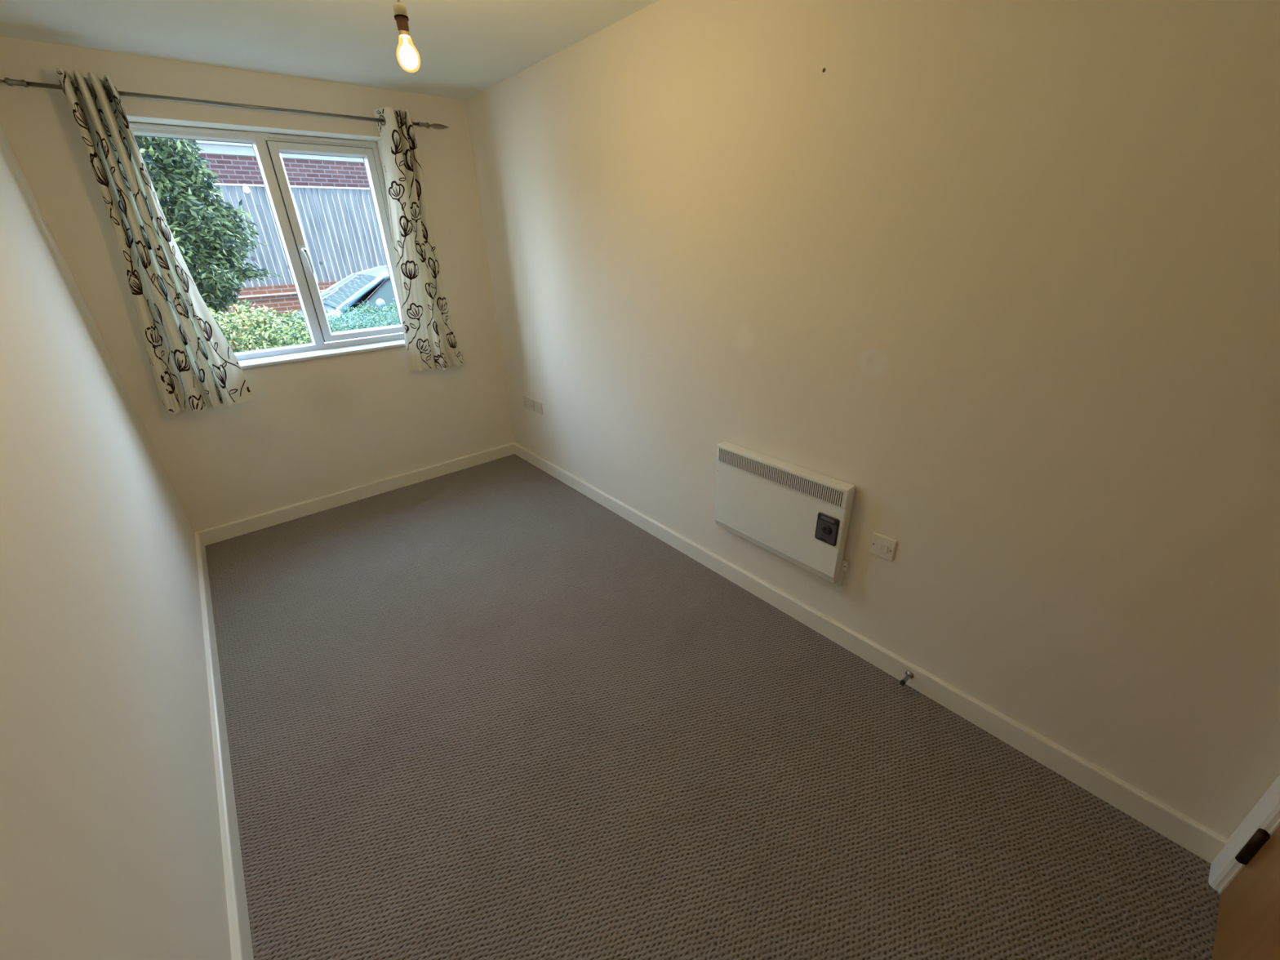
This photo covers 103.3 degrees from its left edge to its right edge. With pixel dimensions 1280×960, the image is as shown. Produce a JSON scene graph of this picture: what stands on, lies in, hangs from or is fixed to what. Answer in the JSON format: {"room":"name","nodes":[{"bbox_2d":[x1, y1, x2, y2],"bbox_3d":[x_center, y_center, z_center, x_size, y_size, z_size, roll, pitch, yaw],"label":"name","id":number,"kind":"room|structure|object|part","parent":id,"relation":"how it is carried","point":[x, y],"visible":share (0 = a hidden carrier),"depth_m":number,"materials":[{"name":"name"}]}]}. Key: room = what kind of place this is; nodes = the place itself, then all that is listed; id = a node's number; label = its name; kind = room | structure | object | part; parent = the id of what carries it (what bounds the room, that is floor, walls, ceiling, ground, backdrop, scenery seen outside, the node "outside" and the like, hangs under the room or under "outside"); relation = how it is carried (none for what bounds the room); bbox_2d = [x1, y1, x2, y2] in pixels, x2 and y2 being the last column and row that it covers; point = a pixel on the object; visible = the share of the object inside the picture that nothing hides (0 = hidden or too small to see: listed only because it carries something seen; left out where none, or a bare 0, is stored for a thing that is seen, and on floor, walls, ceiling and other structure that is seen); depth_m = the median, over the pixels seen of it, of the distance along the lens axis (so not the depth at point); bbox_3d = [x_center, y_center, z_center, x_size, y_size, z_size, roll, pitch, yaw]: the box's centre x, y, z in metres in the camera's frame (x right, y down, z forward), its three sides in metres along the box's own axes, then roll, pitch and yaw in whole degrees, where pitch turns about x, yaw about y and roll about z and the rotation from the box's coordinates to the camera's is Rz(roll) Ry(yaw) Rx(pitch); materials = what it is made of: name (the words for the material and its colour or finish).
{"room":"empty bedroom","nodes":[
{"label":"empty bedroom","id":0,"kind":"room"},
{"bbox_2d":[0,124,231,959],"bbox_3d":[-1.420,-0.051,1.084,0.140,2.350,4.432,-21,32,-35],"label":"wall","id":1,"kind":"structure","parent":0,"point":[111,844],"depth_m":1.13,"materials":[{"name":"paint"}]},
{"bbox_2d":[195,531,253,959],"bbox_3d":[-1.278,0.969,1.562,0.018,0.091,3.992,-21,32,-35],"label":"baseboard","id":2,"kind":"structure","parent":1,"relation":"attached to","point":[241,944],"depth_m":1.55,"materials":[{"name":"white wood"}]},
{"bbox_2d":[0,36,514,532],"bbox_3d":[-1.923,-1.025,3.147,2.039,2.350,0.300,-21,32,-35],"label":"wall","id":3,"kind":"structure","parent":0,"point":[309,429],"depth_m":2.94,"materials":[{"name":"paint"}]},
{"bbox_2d":[0,77,448,128],"bbox_3d":[-1.895,-1.835,2.505,1.906,0.044,0.121,-21,32,-35],"label":"pole","id":4,"kind":"object","parent":3,"relation":"attached to","point":[9,82],"visible":0.8,"depth_m":2.38,"materials":[{"name":"metal"}]},
{"bbox_2d":[56,67,253,414],"bbox_3d":[-2.318,-1.039,2.414,0.387,1.442,0.128,-22,32,-36],"label":"curtain","id":5,"kind":"object","parent":4,"relation":"hanging from","point":[194,366],"visible":1,"depth_m":2.42,"materials":[{"name":"beige fabric"}]},
{"bbox_2d":[373,106,466,372],"bbox_3d":[-1.365,-1.407,3.126,0.384,1.445,0.128,-21,32,-35],"label":"curtain","id":6,"kind":"object","parent":4,"relation":"hanging from","point":[430,342],"visible":1,"depth_m":3.12,"materials":[{"name":"beige fabric"}]},
{"bbox_2d":[128,121,405,369],"bbox_3d":[-2.026,-1.313,2.940,1.309,1.183,0.374,-21,32,-35],"label":"window","id":7,"kind":"structure","parent":3,"relation":"in","point":[268,148],"depth_m":2.97,"materials":[{"name":"white plastic"}]},
{"bbox_2d":[128,122,248,136],"bbox_3d":[-2.255,-1.744,2.517,0.511,0.018,0.016,-21,32,-35],"label":"vent","id":8,"kind":"object","parent":7,"relation":"attached to","point":[139,127],"depth_m":2.51,"materials":[{"name":"white plastic"}]},
{"bbox_3d":[-1.949,-1.291,2.962,0.031,0.159,0.057,-21,32,-35],"label":"handle","id":9,"kind":"part","parent":7,"relation":"part of","materials":[{"name":"white plastic"}]},
{"bbox_2d":[267,133,366,145],"bbox_3d":[-1.806,-1.920,2.854,0.488,0.018,0.016,-21,32,-35],"label":"vent","id":10,"kind":"object","parent":7,"relation":"attached to","point":[279,138],"depth_m":2.83,"materials":[{"name":"white plastic"}]},
{"bbox_3d":[-1.959,-0.782,3.127,1.209,0.022,0.214,-21,32,-35],"label":"sill","id":11,"kind":"part","parent":7,"relation":"part of","materials":[{"name":"white plastic"}]},
{"bbox_2d":[198,443,514,546],"bbox_3d":[-1.789,0.043,3.525,2.003,0.091,0.018,-21,32,-35],"label":"baseboard","id":12,"kind":"structure","parent":3,"relation":"attached to","point":[247,525],"depth_m":3.38,"materials":[{"name":"white wood"}]},
{"bbox_2d":[0,0,658,100],"bbox_3d":[-0.623,-1.502,1.169,2.319,0.150,4.432,-21,32,-35],"label":"ceiling","id":13,"kind":"structure","parent":0,"point":[465,48],"depth_m":2.06,"materials":[{"name":"white paint"}]},
{"bbox_2d":[392,0,420,72],"bbox_3d":[-0.626,-1.273,1.293,0.080,0.371,0.080,-21,32,-35],"label":"light bulb","id":14,"kind":"object","parent":13,"relation":"hanging from","point":[407,55],"depth_m":1.34,"materials":[{"name":"glass"}]},
{"bbox_3d":[-0.627,-1.313,1.273,0.080,0.282,0.080,-21,32,-35],"label":"pendant light","id":15,"kind":"part","parent":14,"relation":"part of","materials":[{"name":"plastic"}]},
{"bbox_2d":[204,453,1220,959],"bbox_3d":[-0.555,0.738,2.243,2.319,0.120,4.432,-21,32,-35],"label":"floor","id":16,"kind":"structure","parent":0,"point":[484,711],"depth_m":1.62,"materials":[{"name":"carpet"}]},
{"bbox_2d":[464,0,1279,839],"bbox_3d":[0.242,-0.700,2.334,0.140,2.350,4.432,-21,32,-35],"label":"wall","id":17,"kind":"structure","parent":0,"point":[1003,274],"depth_m":1.47,"materials":[{"name":"beige paint"}]},
{"bbox_2d":[522,395,534,411],"bbox_3d":[-0.811,-0.554,3.679,0.012,0.083,0.148,-21,32,-35],"label":"double socket","id":18,"kind":"object","parent":17,"relation":"attached to","point":[528,403],"visible":1,"depth_m":3.67,"materials":[{"name":"plastic"}]},
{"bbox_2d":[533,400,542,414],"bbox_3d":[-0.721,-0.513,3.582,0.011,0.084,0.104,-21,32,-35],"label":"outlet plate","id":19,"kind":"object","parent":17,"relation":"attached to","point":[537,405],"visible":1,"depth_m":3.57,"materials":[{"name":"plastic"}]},
{"bbox_2d":[714,440,855,586],"bbox_3d":[0.576,0.138,2.141,0.072,0.448,0.659,-21,32,-35],"label":"heater","id":20,"kind":"object","parent":17,"relation":"attached to","point":[802,516],"visible":1,"depth_m":2.08,"materials":[{"name":"white metal"}]},
{"bbox_2d":[717,447,844,508],"bbox_3d":[0.548,-0.021,2.062,0.003,0.070,0.606,-21,32,-35],"label":"grille","id":21,"kind":"object","parent":20,"relation":"attached to","point":[822,491],"depth_m":2.03,"materials":[{"name":"white metal"}]},
{"bbox_3d":[0.716,0.199,1.947,0.002,0.082,0.077,-21,32,-35],"label":"panel","id":22,"kind":"part","parent":20,"relation":"part of","materials":[{"name":"grey plastic"}]},
{"bbox_3d":[0.718,0.189,1.945,0.008,0.118,0.089,-21,32,-35],"label":"control panel","id":23,"kind":"part","parent":20,"relation":"part of","materials":[{"name":"black plastic"}]},
{"bbox_2d":[512,442,1227,863],"bbox_3d":[0.258,0.363,2.728,0.018,0.091,3.972,-21,32,-35],"label":"baseboard","id":24,"kind":"structure","parent":17,"relation":"attached to","point":[1184,831],"depth_m":1.80,"materials":[{"name":"white wood"}]},
{"bbox_2d":[869,531,897,561],"bbox_3d":[0.882,0.243,1.840,0.014,0.086,0.086,-21,32,-35],"label":"switch","id":25,"kind":"object","parent":17,"relation":"attached to","point":[881,545],"visible":1,"depth_m":1.83,"materials":[{"name":"white plastic"}]},
{"bbox_2d":[899,671,914,685],"bbox_3d":[0.988,0.740,1.881,0.064,0.031,0.031,-21,32,-35],"label":"door stop","id":26,"kind":"object","parent":17,"relation":"attached to","point":[908,674],"visible":1,"depth_m":1.88,"materials":[{"name":"silver metal"}]},
{"bbox_3d":[0.993,0.738,1.885,0.052,0.031,0.031,-21,32,-35],"label":"stem","id":27,"kind":"part","parent":26,"relation":"part of","materials":[{"name":"silver metal"}]},
{"bbox_3d":[0.797,0.299,0.216,2.039,2.350,0.140,-21,32,-35],"label":"wall","id":28,"kind":"structure","parent":0,"visible":0},
{"bbox_2d":[1208,774,1279,959],"bbox_3d":[1.207,0.251,0.590,0.952,2.090,0.160,-21,32,-35],"label":"door","id":29,"kind":"structure","parent":28,"relation":"in","point":[1246,873],"depth_m":1.17,"materials":[{"name":"brown wood"}]},
{"bbox_3d":[1.162,0.229,0.638,0.952,2.090,0.020,-21,32,-35],"label":"architrave","id":30,"kind":"part","parent":29,"relation":"part of","materials":[{"name":"white paint"}]},
{"label":"outside","id":31,"kind":"structure","parent":0,"visible":0},
{"bbox_3d":[-5.508,-2.857,10.488,30.000,0.200,15.700,-21,32,-35],"label":"ground","id":32,"kind":"structure","parent":31,"visible":0},
{"bbox_2d":[134,136,281,324],"bbox_3d":[-3.807,-1.557,3.974,1.683,3.012,1.146,-21,32,-35],"label":"evergreen shrub","id":33,"kind":"object","parent":32,"relation":"on","point":[197,223],"visible":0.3,"depth_m":3.89,"materials":[{"name":"green plant"}]},
{"bbox_2d":[209,299,311,352],"bbox_3d":[-2.931,-0.524,3.603,1.436,1.423,0.615,-21,32,-35],"label":"bush","id":34,"kind":"object","parent":32,"relation":"on","point":[301,329],"visible":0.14,"depth_m":3.52,"materials":[{"name":"green plant"}]},
{"bbox_2d":[156,140,368,187],"bbox_3d":[-7.234,-5.611,11.354,26.000,4.110,3.735,-21,32,-35],"label":"brick building","id":35,"kind":"structure","parent":32,"relation":"on","point":[233,162],"depth_m":9.58,"materials":[{"name":"red brick"}]},
{"bbox_2d":[220,281,337,350],"bbox_3d":[-5.067,-3.557,10.409,21.000,1.105,0.260,-21,32,-35],"label":"brick wall","id":36,"kind":"structure","parent":32,"relation":"on","point":[285,298],"depth_m":9.02,"materials":[{"name":"red brick"}]},
{"bbox_2d":[164,182,386,288],"bbox_3d":[-5.063,-4.770,9.839,21.112,1.571,0.095,-21,32,-35],"label":"wooden fence","id":37,"kind":"object","parent":36,"relation":"on","point":[340,225],"visible":0.12,"depth_m":9.19,"materials":[{"name":"grey wood"}]},
{"bbox_3d":[-5.103,-5.450,9.474,21.000,0.028,0.065,-21,32,-35],"label":"capping rail","id":38,"kind":"part","parent":37,"relation":"part of","materials":[{"name":"white wood"}]},
{"bbox_2d":[267,297,399,346],"bbox_3d":[-2.380,-1.050,4.822,1.759,1.283,0.636,-21,32,-35],"label":"bush","id":39,"kind":"object","parent":32,"relation":"on","point":[336,326],"visible":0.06,"depth_m":4.49,"materials":[{"name":"green plant"}]},
{"bbox_2d":[271,265,399,346],"bbox_3d":[-3.237,-2.406,7.482,3.810,1.463,2.140,-21,32,-35],"label":"parked car","id":40,"kind":"object","parent":32,"relation":"on","point":[373,285],"visible":0.23,"depth_m":6.45,"materials":[{"name":"silver metal"}]},
{"bbox_3d":[-2.641,-2.638,6.835,2.346,0.432,0.223,-21,32,-35],"label":"window trim","id":41,"kind":"part","parent":40,"relation":"part of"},
{"bbox_2d":[375,298,386,308],"bbox_3d":[-3.204,-2.168,6.246,0.110,0.139,0.227,-21,32,-35],"label":"mirror","id":42,"kind":"object","parent":40,"relation":"attached to","point":[379,302],"depth_m":6.17,"materials":[{"name":"silver metal"}]}
]}

